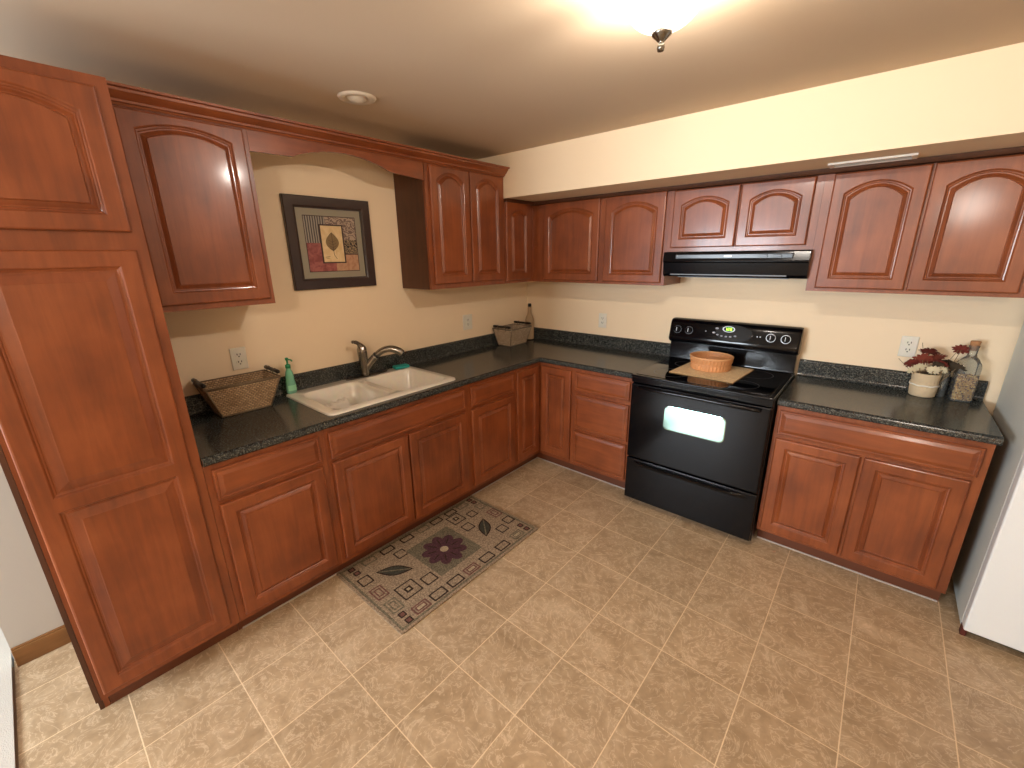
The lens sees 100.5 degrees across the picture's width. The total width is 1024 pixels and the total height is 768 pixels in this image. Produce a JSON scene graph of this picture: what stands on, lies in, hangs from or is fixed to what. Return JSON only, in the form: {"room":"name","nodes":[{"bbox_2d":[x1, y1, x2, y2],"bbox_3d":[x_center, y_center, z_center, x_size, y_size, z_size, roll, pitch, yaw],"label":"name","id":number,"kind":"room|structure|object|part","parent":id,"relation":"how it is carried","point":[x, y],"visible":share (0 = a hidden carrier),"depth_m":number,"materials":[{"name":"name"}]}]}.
{"room":"kitchen","nodes":[
{"label":"kitchen","id":0,"kind":"room"},
{"bbox_2d":[0,627,15,767],"bbox_3d":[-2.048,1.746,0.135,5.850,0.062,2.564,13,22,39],"label":"door","id":1,"kind":"structure","parent":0,"point":[7,737],"depth_m":1.65,"materials":[{"name":"white paint"}]},
{"bbox_2d":[0,152,526,648],"bbox_3d":[-1.040,-0.323,2.802,0.100,2.360,3.520,13,22,39],"label":"wall","id":2,"kind":"structure","parent":0,"point":[315,329],"depth_m":2.44,"materials":[{"name":"beige paint"}]},
{"bbox_2d":[12,667,18,767],"bbox_3d":[-0.604,1.601,0.565,4.050,0.054,0.006,13,22,39],"label":"trim","id":3,"kind":"structure","parent":2,"relation":"attached to","point":[13,670],"depth_m":1.61,"materials":[{"name":"white paint"}]},
{"bbox_2d":[10,625,70,666],"bbox_3d":[-2.062,1.148,1.891,0.014,0.095,0.202,13,22,39],"label":"baseboard","id":4,"kind":"structure","parent":2,"relation":"attached to","point":[23,653],"depth_m":1.87,"materials":[{"name":"brown wood"}]},
{"bbox_2d":[112,104,274,312],"bbox_3d":[-1.425,-0.725,1.875,0.327,0.755,0.490,13,22,39],"label":"upper cabinet","id":5,"kind":"object","parent":2,"relation":"attached to","point":[193,182],"visible":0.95,"depth_m":1.77,"materials":[{"name":"brown wood"}]},
{"bbox_2d":[106,80,509,176],"bbox_3d":[-0.735,-1.272,2.272,0.064,0.057,2.211,13,22,39],"label":"crown molding","id":6,"kind":"structure","parent":5,"relation":"attached to","point":[121,94],"depth_m":1.91,"materials":[{"name":"brown wood"}]},
{"bbox_2d":[229,347,248,370],"bbox_3d":[-1.453,-0.135,2.266,0.008,0.117,0.075,13,22,39],"label":"wall outlet","id":7,"kind":"object","parent":2,"relation":"attached to","point":[238,355],"visible":1,"depth_m":2.26,"materials":[{"name":"white plastic"}]},
{"bbox_2d":[235,352,241,357],"bbox_3d":[-1.451,-0.154,2.259,0.002,0.029,0.033,13,22,39],"label":"receptacle","id":8,"kind":"object","parent":7,"relation":"attached to","point":[237,354],"depth_m":2.26,"materials":[{"name":"white plastic"}]},
{"bbox_2d":[279,193,376,290],"bbox_3d":[-1.063,-0.831,2.527,0.024,0.508,0.518,13,22,39],"label":"framed picture","id":9,"kind":"object","parent":2,"relation":"attached to","point":[329,240],"visible":1,"depth_m":2.51,"materials":[{"name":"black wood"}]},
{"bbox_2d":[302,215,359,271],"bbox_3d":[-1.066,-0.831,2.531,0.002,0.312,0.319,13,22,39],"label":"print","id":10,"kind":"object","parent":9,"relation":"attached to","point":[330,243],"depth_m":2.52,"materials":[{"name":"multicoloured paper"}]},
{"bbox_2d":[393,162,504,289],"bbox_3d":[-0.404,-1.081,3.010,0.327,0.755,0.723,13,22,39],"label":"upper cabinet","id":11,"kind":"object","parent":2,"relation":"attached to","point":[450,222],"visible":1,"depth_m":2.81,"materials":[{"name":"brown wood"}]},
{"bbox_2d":[246,129,423,179],"bbox_3d":[-0.854,-1.178,2.222,0.019,0.103,0.958,13,22,39],"label":"arched valance","id":12,"kind":"object","parent":11,"relation":"attached to","point":[258,142],"visible":0.91,"depth_m":2.09,"materials":[{"name":"brown wood"}]},
{"bbox_3d":[-0.653,-1.003,2.762,0.289,0.755,0.004,13,22,39],"label":"panel","id":13,"kind":"part","parent":11,"relation":"part of","materials":[{"name":"brown laminate"}]},
{"bbox_3d":[-0.394,-1.026,2.792,0.019,0.711,0.330,13,22,39],"label":"door","id":14,"kind":"part","parent":11,"relation":"part of","materials":[{"name":"brown wood"}]},
{"bbox_3d":[-0.175,-1.102,3.036,0.019,0.711,0.324,13,22,39],"label":"door","id":15,"kind":"part","parent":11,"relation":"part of","materials":[{"name":"brown wood"}]},
{"bbox_2d":[463,314,471,329],"bbox_3d":[-0.362,-0.506,3.482,0.008,0.122,0.100,13,22,39],"label":"wall outlet","id":16,"kind":"object","parent":2,"relation":"attached to","point":[467,319],"visible":1,"depth_m":3.48,"materials":[{"name":"white plastic"}]},
{"bbox_2d":[466,318,469,326],"bbox_3d":[-0.360,-0.506,3.480,0.002,0.068,0.036,13,22,39],"label":"receptacle","id":17,"kind":"object","parent":16,"relation":"attached to","point":[467,319],"depth_m":3.48,"materials":[{"name":"white plastic"}]},
{"bbox_2d":[503,199,534,283],"bbox_3d":[0.047,-1.167,3.533,0.327,0.606,0.657,13,22,39],"label":"upper cabinet","id":18,"kind":"object","parent":2,"relation":"attached to","point":[519,219],"visible":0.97,"depth_m":3.31,"materials":[{"name":"brown wood"}]},
{"bbox_2d":[0,0,1023,159],"bbox_3d":[-0.896,-0.982,0.754,5.850,0.080,6.200,13,22,39],"label":"ceiling","id":19,"kind":"structure","parent":0,"point":[471,79],"depth_m":1.51,"materials":[{"name":"beige paint"}]},
{"bbox_2d":[337,91,375,104],"bbox_3d":[-0.700,-1.284,1.926,0.168,0.022,0.168,13,22,39],"label":"recessed light","id":20,"kind":"object","parent":19,"relation":"in","point":[351,97],"visible":1,"depth_m":1.90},
{"bbox_2d":[627,0,686,52],"bbox_3d":[0.401,-0.981,1.127,0.216,0.171,0.216,13,22,39],"label":"ceiling lamp","id":21,"kind":"object","parent":19,"relation":"attached to","point":[660,35],"visible":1,"depth_m":1.14,"materials":[{"name":"silver metal"}]},
{"bbox_3d":[0.366,-1.019,1.147,0.034,0.044,0.036,13,22,39],"label":"bulb","id":22,"kind":"part","parent":21,"relation":"part of","materials":[{"name":"white glass"}]},
{"bbox_3d":[0.400,-1.048,1.107,0.212,0.032,0.212,13,22,39],"label":"ceiling plate","id":23,"kind":"part","parent":21,"relation":"part of","materials":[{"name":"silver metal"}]},
{"bbox_3d":[0.401,-0.990,1.125,0.007,0.094,0.007,5,18,18],"label":"threaded rod","id":24,"kind":"part","parent":21,"relation":"part of","materials":[{"name":"silver metal"}]},
{"bbox_2d":[14,458,1023,767],"bbox_3d":[0.580,1.190,1.882,4.250,0.050,3.630,13,22,39],"label":"floor","id":25,"kind":"structure","parent":0,"point":[623,631],"depth_m":1.75,"materials":[{"name":"beige tile"}]},
{"bbox_2d":[0,55,239,709],"bbox_3d":[-1.618,0.114,1.641,0.626,2.208,0.479,13,22,39],"label":"pantry cabinet","id":26,"kind":"object","parent":25,"relation":"on","point":[100,462],"visible":1,"depth_m":1.41,"materials":[{"name":"brown wood"}]},
{"bbox_3d":[-1.776,0.165,1.478,0.609,2.208,0.014,13,22,39],"label":"panel","id":27,"kind":"part","parent":26,"relation":"part of","materials":[{"name":"brown laminate"}]},
{"bbox_3d":[-1.402,-0.656,1.200,0.019,0.418,0.420,13,22,39],"label":"door","id":28,"kind":"part","parent":26,"relation":"part of","materials":[{"name":"brown wood"}]},
{"bbox_3d":[-1.388,0.351,1.503,0.019,1.572,0.420,13,22,39],"label":"door","id":29,"kind":"part","parent":26,"relation":"part of","materials":[{"name":"brown wood"}]},
{"bbox_2d":[201,430,342,629],"bbox_3d":[-1.293,0.641,2.185,0.626,0.876,0.490,13,22,39],"label":"base cabinet","id":30,"kind":"object","parent":25,"relation":"on","point":[273,506],"visible":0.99,"depth_m":1.95,"materials":[{"name":"brown wood"}]},
{"bbox_3d":[-1.068,0.365,1.895,0.019,0.138,0.440,13,22,39],"label":"drawer","id":31,"kind":"part","parent":30,"relation":"part of","materials":[{"name":"brown wood"}]},
{"bbox_3d":[-1.063,0.723,2.002,0.019,0.564,0.440,13,22,39],"label":"door","id":32,"kind":"part","parent":30,"relation":"part of","materials":[{"name":"brown wood"}]},
{"bbox_2d":[322,385,470,571],"bbox_3d":[-0.823,0.477,2.708,0.626,0.876,0.952,13,22,39],"label":"base cabinet","id":33,"kind":"object","parent":25,"relation":"on","point":[391,471],"visible":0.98,"depth_m":2.42,"materials":[{"name":"brown wood"}]},
{"bbox_3d":[-0.743,0.611,2.358,0.019,0.564,0.447,13,22,39],"label":"door","id":34,"kind":"part","parent":33,"relation":"part of","materials":[{"name":"brown wood"}]},
{"bbox_3d":[-0.599,0.202,2.416,0.019,0.138,0.904,13,22,39],"label":"drawer","id":35,"kind":"part","parent":33,"relation":"part of","materials":[{"name":"brown wood"}]},
{"bbox_3d":[-0.446,0.507,2.689,0.019,0.564,0.447,13,22,39],"label":"door","id":36,"kind":"part","parent":33,"relation":"part of","materials":[{"name":"brown wood"}]},
{"bbox_2d":[336,495,537,634],"bbox_3d":[-0.400,0.979,2.519,0.610,0.011,1.037,13,22,39],"label":"kitchen rug","id":37,"kind":"object","parent":25,"relation":"on","point":[406,579],"visible":1,"depth_m":2.42,"materials":[{"name":"beige fabric"}]},
{"bbox_2d":[464,370,514,498],"bbox_3d":[-0.356,0.315,3.226,0.626,0.876,0.478,13,22,39],"label":"base cabinet","id":38,"kind":"object","parent":25,"relation":"on","point":[490,401],"visible":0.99,"depth_m":2.99,"materials":[{"name":"brown wood"}]},
{"bbox_3d":[-0.129,0.038,2.939,0.019,0.138,0.430,13,22,39],"label":"drawer","id":39,"kind":"part","parent":38,"relation":"part of","materials":[{"name":"brown wood"}]},
{"bbox_3d":[-0.124,0.395,3.047,0.019,0.564,0.430,13,22,39],"label":"door","id":40,"kind":"part","parent":38,"relation":"part of","materials":[{"name":"brown wood"}]},
{"bbox_2d":[508,362,574,473],"bbox_3d":[0.203,0.182,3.642,0.908,0.876,0.908,13,22,39],"label":"base cabinet","id":41,"kind":"object","parent":25,"relation":"on","point":[543,391],"visible":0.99,"depth_m":3.30,"materials":[{"name":"brown wood"}]},
{"bbox_2d":[185,327,670,466],"bbox_3d":[-0.243,-0.043,2.644,1.401,0.138,2.832,13,22,39],"label":"countertop","id":42,"kind":"structure","parent":41,"relation":"on","point":[218,439],"depth_m":2.84,"materials":[{"name":"laminate"}]},
{"bbox_2d":[191,365,280,417],"bbox_3d":[-1.404,0.038,2.199,0.211,0.197,0.360,13,22,39],"label":"woven basket","id":43,"kind":"object","parent":42,"relation":"on","point":[227,396],"visible":1,"depth_m":2.17,"materials":[{"name":"wicker"}]},
{"bbox_3d":[-1.514,-0.004,2.054,0.180,0.021,0.021,13,22,39],"label":"handle","id":44,"kind":"part","parent":43,"relation":"part of","materials":[{"name":"brown wood"}]},
{"bbox_3d":[-1.296,-0.080,2.295,0.180,0.021,0.021,13,22,39],"label":"handle","id":45,"kind":"part","parent":43,"relation":"part of","materials":[{"name":"brown wood"}]},
{"bbox_2d":[286,366,454,415],"bbox_3d":[-0.826,0.088,2.603,0.548,0.170,0.853,13,22,39],"label":"double sink","id":46,"kind":"object","parent":42,"relation":"in","point":[393,383],"visible":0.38,"depth_m":2.60,"materials":[{"name":"white ceramic"}]},
{"bbox_2d":[285,357,296,393],"bbox_3d":[-1.261,-0.049,2.421,0.061,0.207,0.049,-4,17,-10],"label":"soap bottle","id":47,"kind":"object","parent":46,"relation":"on","point":[292,387],"visible":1,"depth_m":2.42,"materials":[{"name":"green plastic"}]},
{"bbox_2d":[324,397,350,408],"bbox_3d":[-0.994,0.158,2.416,0.115,0.138,0.157,7,19,25],"label":"dishcloth","id":48,"kind":"object","parent":46,"relation":"in","point":[344,402],"visible":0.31,"depth_m":2.41,"materials":[{"name":"beige fabric"}]},
{"bbox_2d":[393,363,409,369],"bbox_3d":[-0.772,-0.122,2.963,0.104,0.020,0.060,-15,22,-38],"label":"sponge","id":49,"kind":"object","parent":46,"relation":"on","point":[400,366],"visible":1,"depth_m":2.95,"materials":[{"name":"green"}]},
{"bbox_2d":[346,340,403,380],"bbox_3d":[-0.895,-0.180,2.769,0.377,0.247,0.152,-7,18,-21],"label":"kitchen faucet","id":50,"kind":"object","parent":42,"relation":"on","point":[365,363],"visible":1,"depth_m":2.74,"materials":[{"name":"silver metal"}]},
{"bbox_3d":[-0.973,-0.247,2.693,0.060,0.073,0.101,13,22,39],"label":"lever handle","id":51,"kind":"part","parent":50,"relation":"part of","materials":[{"name":"silver metal"}]},
{"bbox_3d":[-0.946,-0.060,2.786,0.056,0.009,0.300,13,22,39],"label":"plate","id":52,"kind":"part","parent":50,"relation":"part of","materials":[{"name":"silver metal"}]},
{"bbox_3d":[-0.921,-0.140,2.762,0.106,0.115,0.050,-6,17,-15],"label":"spout","id":53,"kind":"part","parent":50,"relation":"part of","materials":[{"name":"silver metal"}]},
{"bbox_2d":[492,321,531,346],"bbox_3d":[0.004,-0.445,3.756,0.216,0.187,0.320,12,21,36],"label":"woven basket","id":54,"kind":"object","parent":42,"relation":"on","point":[509,335],"visible":1,"depth_m":3.69,"materials":[{"name":"wicker"}]},
{"bbox_3d":[-0.087,-0.486,3.622,0.185,0.021,0.021,12,21,36],"label":"handle","id":55,"kind":"part","parent":54,"relation":"part of","materials":[{"name":"brown wood"}]},
{"bbox_3d":[0.093,-0.555,3.844,0.185,0.021,0.021,12,21,36],"label":"handle","id":56,"kind":"part","parent":54,"relation":"part of","materials":[{"name":"brown wood"}]},
{"bbox_2d":[525,303,533,339],"bbox_3d":[0.163,-0.575,3.927,0.080,0.333,0.080,13,22,39],"label":"bottle","id":57,"kind":"object","parent":42,"relation":"on","point":[529,318],"visible":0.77,"depth_m":3.90,"materials":[{"name":"black glass"}]},
{"bbox_3d":[0.124,0.228,3.299,0.019,0.717,0.262,13,22,39],"label":"door","id":58,"kind":"part","parent":41,"relation":"part of","materials":[{"name":"brown wood"}]},
{"bbox_3d":[0.337,0.223,3.309,0.272,0.717,0.019,13,22,39],"label":"door","id":59,"kind":"part","parent":41,"relation":"part of","materials":[{"name":"brown wood"}]},
{"bbox_2d":[243,457,936,628],"bbox_3d":[0.416,1.111,2.056,2.485,0.006,2.285,13,22,39],"label":"trim","id":60,"kind":"structure","parent":25,"relation":"on","point":[269,612],"depth_m":2.33,"materials":[{"name":"brown wood"}]},
{"bbox_2d":[570,368,632,487],"bbox_3d":[0.827,0.275,3.305,0.488,0.876,0.626,13,22,39],"label":"base cabinet","id":61,"kind":"object","parent":25,"relation":"on","point":[601,402],"visible":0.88,"depth_m":3.06,"materials":[{"name":"brown wood"}]},
{"bbox_3d":[0.633,0.517,3.135,0.430,0.268,0.019,13,22,39],"label":"drawer","id":62,"kind":"part","parent":61,"relation":"part of","materials":[{"name":"brown wood"}]},
{"bbox_3d":[0.629,0.238,3.051,0.430,0.270,0.019,13,22,39],"label":"drawer","id":63,"kind":"part","parent":61,"relation":"part of","materials":[{"name":"brown wood"}]},
{"bbox_3d":[0.626,0.014,2.984,0.430,0.138,0.019,13,22,39],"label":"drawer","id":64,"kind":"part","parent":61,"relation":"part of","materials":[{"name":"brown wood"}]},
{"bbox_2d":[624,317,803,540],"bbox_3d":[1.276,0.244,2.796,0.804,1.218,0.713,13,22,39],"label":"electric range","id":65,"kind":"object","parent":25,"relation":"on","point":[698,450],"visible":0.97,"depth_m":2.62,"materials":[{"name":"black metal"}]},
{"bbox_3d":[1.186,-0.394,3.057,0.048,0.048,0.029,13,22,39],"label":"control knob","id":66,"kind":"part","parent":65,"relation":"part of","materials":[{"name":"black plastic"}]},
{"bbox_3d":[1.247,-0.380,3.007,0.048,0.048,0.029,13,22,39],"label":"control knob","id":67,"kind":"part","parent":65,"relation":"part of","materials":[{"name":"black plastic"}]},
{"bbox_3d":[1.077,0.595,2.652,0.690,0.030,0.019,13,22,39],"label":"drawer handle","id":68,"kind":"part","parent":65,"relation":"part of","materials":[{"name":"black metal"}]},
{"bbox_3d":[1.095,0.704,2.707,0.792,0.303,0.033,13,22,39],"label":"storage drawer","id":69,"kind":"part","parent":65,"relation":"part of","materials":[{"name":"black metal"}]},
{"bbox_3d":[1.057,0.081,2.485,0.704,0.033,0.051,13,22,39],"label":"door handle","id":70,"kind":"part","parent":65,"relation":"part of","materials":[{"name":"black metal"}]},
{"bbox_3d":[1.088,0.303,2.585,0.792,0.514,0.037,13,22,39],"label":"oven door","id":71,"kind":"part","parent":65,"relation":"part of","materials":[{"name":"black metal"}]},
{"bbox_2d":[669,362,753,382],"bbox_3d":[1.294,-0.086,2.759,0.390,0.004,0.410,15,23,42],"label":"placemat","id":72,"kind":"object","parent":65,"relation":"on","point":[736,373],"visible":0.65,"depth_m":2.69,"materials":[{"name":"beige fabric"}]},
{"bbox_2d":[690,351,733,372],"bbox_3d":[1.307,-0.147,2.797,0.265,0.086,0.265,13,22,39],"label":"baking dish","id":73,"kind":"object","parent":72,"relation":"on","point":[705,361],"visible":1,"depth_m":2.73,"materials":[{"name":"orange ceramic"}]},
{"bbox_2d":[631,356,794,400],"bbox_3d":[1.283,-0.061,2.718,0.800,0.015,0.665,13,22,39],"label":"cooktop","id":74,"kind":"object","parent":65,"relation":"in","point":[764,383],"depth_m":2.56,"materials":[{"name":"black glass"}]},
{"bbox_3d":[1.474,-0.335,2.833,0.232,0.113,0.026,13,22,39],"label":"control panel","id":75,"kind":"part","parent":65,"relation":"part of","materials":[{"name":"black plastic"}]},
{"bbox_3d":[1.633,-0.289,2.688,0.048,0.048,0.029,13,22,39],"label":"control knob","id":76,"kind":"part","parent":65,"relation":"part of","materials":[{"name":"black ceramic"}]},
{"bbox_3d":[1.695,-0.274,2.637,0.048,0.048,0.029,13,22,39],"label":"control knob","id":77,"kind":"part","parent":65,"relation":"part of","materials":[{"name":"black ceramic"}]},
{"bbox_2d":[756,405,995,601],"bbox_3d":[1.939,0.536,2.387,0.801,0.876,0.626,13,22,39],"label":"base cabinet","id":78,"kind":"object","parent":25,"relation":"on","point":[893,505],"visible":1,"depth_m":2.11,"materials":[{"name":"brown wood"}]},
{"bbox_3d":[1.590,0.601,2.301,0.366,0.574,0.019,13,22,39],"label":"door","id":79,"kind":"part","parent":78,"relation":"part of","materials":[{"name":"brown wood"}]},
{"bbox_3d":[1.734,0.274,2.070,0.757,0.138,0.019,13,22,39],"label":"drawer","id":80,"kind":"part","parent":78,"relation":"part of","materials":[{"name":"brown wood"}]},
{"bbox_2d":[777,359,1003,445],"bbox_3d":[1.934,0.050,2.235,0.816,0.138,0.630,13,22,39],"label":"countertop","id":81,"kind":"structure","parent":78,"relation":"on","point":[869,394],"depth_m":2.20,"materials":[{"name":"laminate"}]},
{"bbox_2d":[898,343,969,397],"bbox_3d":[2.208,-0.078,2.249,0.264,0.292,0.131,13,22,39],"label":"flower pot","id":82,"kind":"object","parent":81,"relation":"on","point":[923,383],"visible":1,"depth_m":2.23,"materials":[{"name":"beige ceramic"}]},
{"bbox_3d":[2.208,-0.001,2.280,0.117,0.126,0.117,13,22,39],"label":"pot","id":83,"kind":"part","parent":82,"relation":"part of","materials":[{"name":"beige ceramic"}]},
{"bbox_2d":[935,369,951,395],"bbox_3d":[2.291,-0.006,2.267,0.046,0.142,0.046,13,22,39],"label":"jar","id":84,"kind":"object","parent":81,"relation":"on","point":[941,391],"visible":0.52,"depth_m":2.25,"materials":[{"name":"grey glass"}]},
{"bbox_2d":[946,340,981,402],"bbox_3d":[2.329,-0.067,2.177,0.082,0.310,0.082,10,20,32],"label":"bottle","id":85,"kind":"object","parent":81,"relation":"on","point":[974,345],"visible":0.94,"depth_m":2.16,"materials":[{"name":"clear glass"}]},
{"bbox_2d":[948,373,977,400],"bbox_3d":[2.331,0.013,2.201,0.079,0.132,0.079,10,20,32],"label":"beans","id":86,"kind":"object","parent":85,"relation":"in","point":[962,387],"visible":0.97,"depth_m":2.18,"materials":[{"name":"beige food"}]},
{"bbox_3d":[1.879,0.669,2.063,0.366,0.574,0.019,13,22,39],"label":"door","id":87,"kind":"part","parent":78,"relation":"part of","materials":[{"name":"brown wood"}]},
{"bbox_2d":[952,322,1023,652],"bbox_3d":[2.531,0.314,1.632,0.849,1.719,0.791,13,22,39],"label":"refrigerator","id":88,"kind":"object","parent":25,"relation":"on","point":[988,572],"visible":0.94,"depth_m":1.83,"materials":[{"name":"white metal"}]},
{"bbox_3d":[2.335,0.638,1.487,0.849,1.090,0.065,13,22,39],"label":"fridge door","id":89,"kind":"part","parent":88,"relation":"part of","materials":[{"name":"white metal"}]},
{"bbox_2d":[478,42,1023,201],"bbox_3d":[1.452,-1.268,2.239,4.050,0.291,0.660,13,22,39],"label":"soffit","id":90,"kind":"structure","parent":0,"point":[972,102],"depth_m":1.94,"materials":[{"name":"beige paint"}]},
{"bbox_2d":[828,153,918,168],"bbox_3d":[1.670,-1.036,1.978,0.320,0.008,0.110,13,22,39],"label":"air vent","id":91,"kind":"object","parent":90,"relation":"attached to","point":[912,155],"visible":1,"depth_m":1.96,"materials":[{"name":"white metal"}]},
{"bbox_2d":[527,250,1023,415],"bbox_3d":[1.714,-0.364,2.812,4.250,2.360,0.100,13,22,39],"label":"wall","id":92,"kind":"structure","parent":0,"point":[850,328],"depth_m":2.60,"materials":[{"name":"beige paint"}]},
{"bbox_2d":[598,313,606,327],"bbox_3d":[0.755,-0.529,3.547,0.072,0.118,0.008,13,22,39],"label":"wall outlet","id":93,"kind":"object","parent":92,"relation":"attached to","point":[602,316],"visible":1,"depth_m":3.54,"materials":[{"name":"white plastic"}]},
{"bbox_2d":[600,316,604,324],"bbox_3d":[0.753,-0.528,3.545,0.036,0.068,0.002,13,22,39],"label":"receptacle","id":94,"kind":"object","parent":93,"relation":"attached to","point":[602,318],"depth_m":3.54,"materials":[{"name":"white plastic"}]},
{"bbox_2d":[535,191,680,285],"bbox_3d":[0.692,-1.078,3.209,1.087,0.606,0.327,13,22,39],"label":"upper cabinet","id":95,"kind":"object","parent":92,"relation":"attached to","point":[617,239],"visible":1,"depth_m":3.04,"materials":[{"name":"brown wood"}]},
{"bbox_3d":[0.440,-1.078,3.222,0.490,0.568,0.019,13,22,39],"label":"door","id":96,"kind":"part","parent":95,"relation":"part of","materials":[{"name":"brown wood"}]},
{"bbox_3d":[0.824,-0.988,2.905,0.429,0.568,0.019,13,22,39],"label":"door","id":97,"kind":"part","parent":95,"relation":"part of","materials":[{"name":"brown wood"}]},
{"bbox_2d":[504,146,1023,205],"bbox_3d":[1.080,-1.143,2.397,2.708,0.025,0.348,13,22,39],"label":"trim","id":98,"kind":"structure","parent":95,"relation":"attached to","point":[1012,150],"depth_m":2.20,"materials":[{"name":"brown laminate"}]},
{"bbox_2d":[663,250,812,278],"bbox_3d":[1.396,-0.745,2.650,0.794,0.156,0.368,13,22,39],"label":"range hood","id":99,"kind":"object","parent":92,"relation":"attached to","point":[781,264],"visible":0.98,"depth_m":2.49,"materials":[{"name":"black metal"}]},
{"bbox_3d":[1.399,-0.677,2.686,0.620,0.006,0.230,13,22,39],"label":"filter panel","id":100,"kind":"part","parent":99,"relation":"part of","materials":[{"name":"metal"}]},
{"bbox_2d":[666,175,825,251],"bbox_3d":[1.406,-1.013,2.587,0.797,0.390,0.327,13,22,39],"label":"upper cabinet","id":101,"kind":"object","parent":92,"relation":"attached to","point":[783,214],"visible":0.99,"depth_m":2.43,"materials":[{"name":"brown wood"}]},
{"bbox_3d":[1.166,-1.010,2.591,0.377,0.340,0.019,13,22,39],"label":"door","id":102,"kind":"part","parent":101,"relation":"part of","materials":[{"name":"brown wood"}]},
{"bbox_3d":[1.448,-0.944,2.358,0.351,0.340,0.019,13,22,39],"label":"door","id":103,"kind":"part","parent":101,"relation":"part of","materials":[{"name":"brown wood"}]},
{"bbox_2d":[897,336,919,356],"bbox_3d":[2.193,-0.207,2.354,0.072,0.115,0.008,13,22,39],"label":"wall outlet","id":104,"kind":"object","parent":92,"relation":"attached to","point":[909,344],"visible":1,"depth_m":2.35,"materials":[{"name":"white plastic"}]},
{"bbox_2d":[904,348,911,352],"bbox_3d":[2.191,-0.187,2.357,0.033,0.029,0.002,13,22,39],"label":"receptacle","id":105,"kind":"object","parent":104,"relation":"attached to","point":[906,350],"depth_m":2.36,"materials":[{"name":"white plastic"}]},
{"bbox_2d":[905,341,912,345],"bbox_3d":[2.191,-0.225,2.346,0.033,0.029,0.002,13,22,39],"label":"receptacle","id":106,"kind":"object","parent":104,"relation":"attached to","point":[907,343],"depth_m":2.35,"materials":[{"name":"white plastic"}]},
{"bbox_2d":[805,154,1023,297],"bbox_3d":[2.015,-0.767,2.116,0.803,0.606,0.327,13,22,39],"label":"upper cabinet","id":107,"kind":"object","parent":92,"relation":"attached to","point":[953,228],"visible":1,"depth_m":1.99,"materials":[{"name":"brown wood"}]},
{"bbox_3d":[1.777,-0.761,2.119,0.361,0.562,0.019,13,22,39],"label":"door","id":108,"kind":"part","parent":107,"relation":"part of","materials":[{"name":"brown wood"}]},
{"bbox_3d":[2.060,-0.694,1.886,0.365,0.562,0.019,13,22,39],"label":"door","id":109,"kind":"part","parent":107,"relation":"part of","materials":[{"name":"brown wood"}]}
]}

